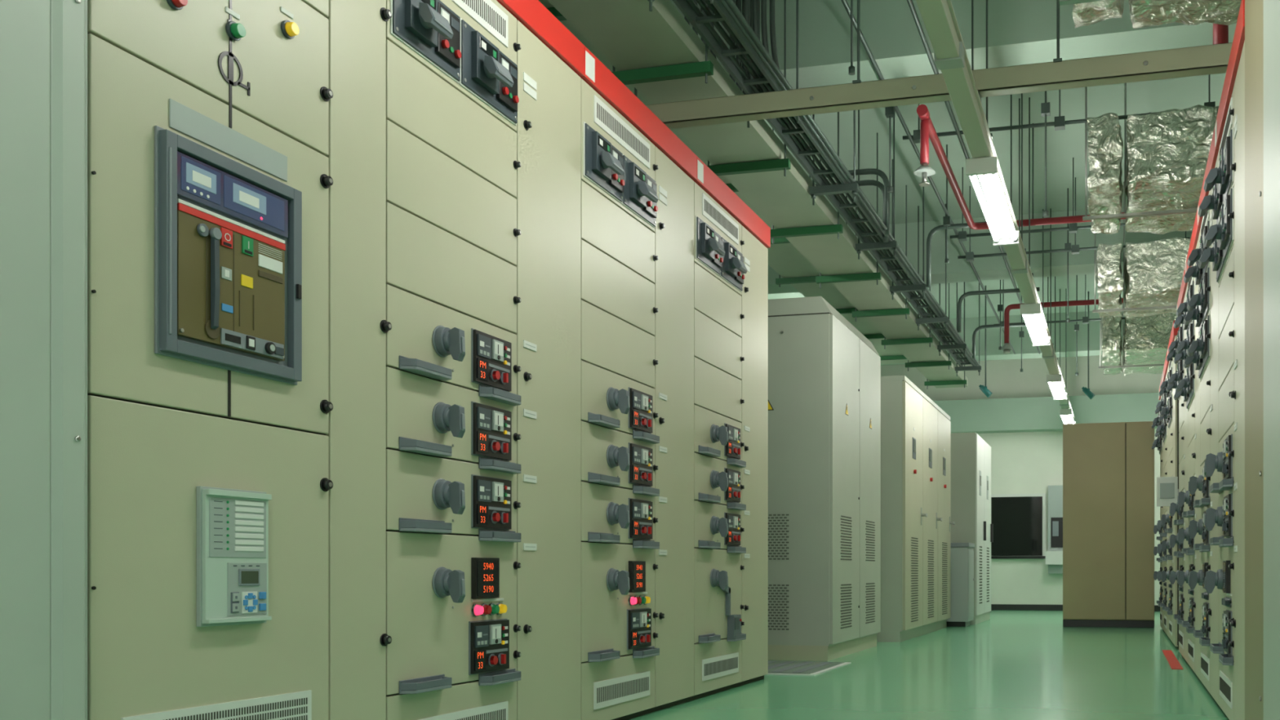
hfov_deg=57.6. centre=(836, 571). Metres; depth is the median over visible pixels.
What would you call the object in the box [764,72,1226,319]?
ceiling
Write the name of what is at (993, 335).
ceiling beam
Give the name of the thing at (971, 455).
tall cabinet
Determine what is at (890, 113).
hanger
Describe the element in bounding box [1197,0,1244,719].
tall cabinet
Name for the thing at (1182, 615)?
tall cabinet
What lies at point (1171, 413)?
tall cabinet
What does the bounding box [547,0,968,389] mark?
cable tray
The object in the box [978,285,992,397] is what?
spotlight
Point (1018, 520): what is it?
window
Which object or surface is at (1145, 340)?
duct
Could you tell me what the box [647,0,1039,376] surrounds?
cable tray
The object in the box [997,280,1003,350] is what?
hanger
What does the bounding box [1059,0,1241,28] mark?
duct
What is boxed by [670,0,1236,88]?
ceiling beam
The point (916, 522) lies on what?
tall cabinet
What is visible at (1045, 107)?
hanger
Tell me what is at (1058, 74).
ceiling beam
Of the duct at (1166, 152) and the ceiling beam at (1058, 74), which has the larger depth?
the duct at (1166, 152)
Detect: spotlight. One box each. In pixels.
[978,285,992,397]
[1081,291,1094,399]
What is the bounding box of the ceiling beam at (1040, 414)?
[933,392,1159,433]
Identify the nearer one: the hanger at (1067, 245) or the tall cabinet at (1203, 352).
the tall cabinet at (1203, 352)
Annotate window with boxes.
[991,493,1045,559]
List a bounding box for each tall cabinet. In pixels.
[0,0,87,719]
[87,0,391,719]
[386,0,584,719]
[580,45,697,719]
[689,156,770,701]
[768,296,880,661]
[876,375,955,642]
[951,432,993,624]
[1151,374,1164,630]
[1155,351,1169,636]
[1158,320,1179,649]
[1166,263,1188,662]
[1173,209,1201,680]
[1183,124,1220,704]
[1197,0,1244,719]
[1244,0,1279,719]
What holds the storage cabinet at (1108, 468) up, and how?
on the floor
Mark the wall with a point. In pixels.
(1022, 462)
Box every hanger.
[848,0,855,75]
[884,106,895,193]
[942,144,951,263]
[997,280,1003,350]
[1018,295,1024,372]
[1040,90,1050,217]
[1064,188,1071,322]
[1074,275,1079,375]
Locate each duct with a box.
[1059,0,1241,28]
[1082,83,1218,234]
[1092,182,1191,319]
[1098,271,1176,375]
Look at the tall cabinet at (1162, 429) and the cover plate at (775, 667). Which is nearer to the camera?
the cover plate at (775, 667)
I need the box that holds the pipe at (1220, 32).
[1213,23,1228,44]
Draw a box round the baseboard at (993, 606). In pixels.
[991,604,1159,611]
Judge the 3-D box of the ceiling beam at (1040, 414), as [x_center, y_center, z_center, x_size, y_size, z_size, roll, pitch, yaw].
[2.967,-2.107,15.209,6.400,0.430,0.250,0,0,14]
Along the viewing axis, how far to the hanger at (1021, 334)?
12.47 m
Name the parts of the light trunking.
fluorescent lamp, fluorescent lamp, fluorescent lamp, fluorescent lamp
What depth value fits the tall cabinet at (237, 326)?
2.21 m
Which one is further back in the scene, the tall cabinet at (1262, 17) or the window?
the window
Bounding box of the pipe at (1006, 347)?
[1000,297,1123,353]
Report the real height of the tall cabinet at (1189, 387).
2.218 m
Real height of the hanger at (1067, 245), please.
1.110 m
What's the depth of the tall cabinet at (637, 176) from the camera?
4.06 m
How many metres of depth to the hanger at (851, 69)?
5.24 m
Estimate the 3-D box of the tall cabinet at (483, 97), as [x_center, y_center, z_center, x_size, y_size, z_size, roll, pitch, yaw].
[-1.195,-0.581,3.236,0.680,2.218,0.998,0,0,14]
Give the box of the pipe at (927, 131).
[913,104,1151,229]
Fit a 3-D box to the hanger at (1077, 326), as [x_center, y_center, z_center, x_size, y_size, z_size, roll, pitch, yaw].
[2.563,-2.632,12.141,0.050,1.080,0.050,0,0,14]
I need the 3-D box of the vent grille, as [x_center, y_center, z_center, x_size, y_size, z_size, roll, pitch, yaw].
[-1.183,0.312,2.203,0.007,0.116,0.474,0,0,14]
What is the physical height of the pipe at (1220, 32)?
0.780 m
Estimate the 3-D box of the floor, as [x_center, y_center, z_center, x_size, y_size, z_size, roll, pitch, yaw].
[0.772,0.577,6.403,6.800,0.103,18.800,0,0,14]
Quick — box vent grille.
[120,689,311,719]
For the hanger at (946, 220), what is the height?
0.880 m
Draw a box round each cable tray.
[538,0,920,364]
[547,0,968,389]
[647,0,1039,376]
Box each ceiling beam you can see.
[634,0,1232,128]
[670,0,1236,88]
[768,206,1192,293]
[880,311,1124,364]
[933,392,1159,433]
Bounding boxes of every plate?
[765,660,851,675]
[1156,476,1178,506]
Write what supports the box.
on the floor
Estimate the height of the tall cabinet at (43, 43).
2.200 m
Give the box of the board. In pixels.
[1045,484,1062,573]
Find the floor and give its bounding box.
[627,609,1229,719]
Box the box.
[946,542,974,626]
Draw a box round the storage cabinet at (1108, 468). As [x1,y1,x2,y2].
[1062,421,1154,627]
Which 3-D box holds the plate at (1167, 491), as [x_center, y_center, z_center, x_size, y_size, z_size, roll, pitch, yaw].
[2.161,-0.517,7.364,0.170,0.190,0.025,0,0,14]
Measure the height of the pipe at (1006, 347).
0.453 m
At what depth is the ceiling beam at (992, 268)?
10.19 m
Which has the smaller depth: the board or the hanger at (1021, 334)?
the hanger at (1021, 334)
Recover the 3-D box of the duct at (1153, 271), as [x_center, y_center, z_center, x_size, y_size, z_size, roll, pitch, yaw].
[2.872,-2.647,9.123,1.603,1.050,0.956,0,0,14]
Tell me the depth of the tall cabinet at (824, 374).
6.76 m
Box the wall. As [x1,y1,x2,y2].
[880,354,1162,605]
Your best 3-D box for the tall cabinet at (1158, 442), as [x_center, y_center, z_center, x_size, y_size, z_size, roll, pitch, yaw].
[3.138,-0.581,10.018,0.680,2.218,0.998,0,0,14]
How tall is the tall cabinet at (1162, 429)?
2.218 m
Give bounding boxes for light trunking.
[915,0,1075,423]
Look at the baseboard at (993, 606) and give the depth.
15.41 m
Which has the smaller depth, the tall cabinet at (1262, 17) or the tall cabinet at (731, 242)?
the tall cabinet at (1262, 17)

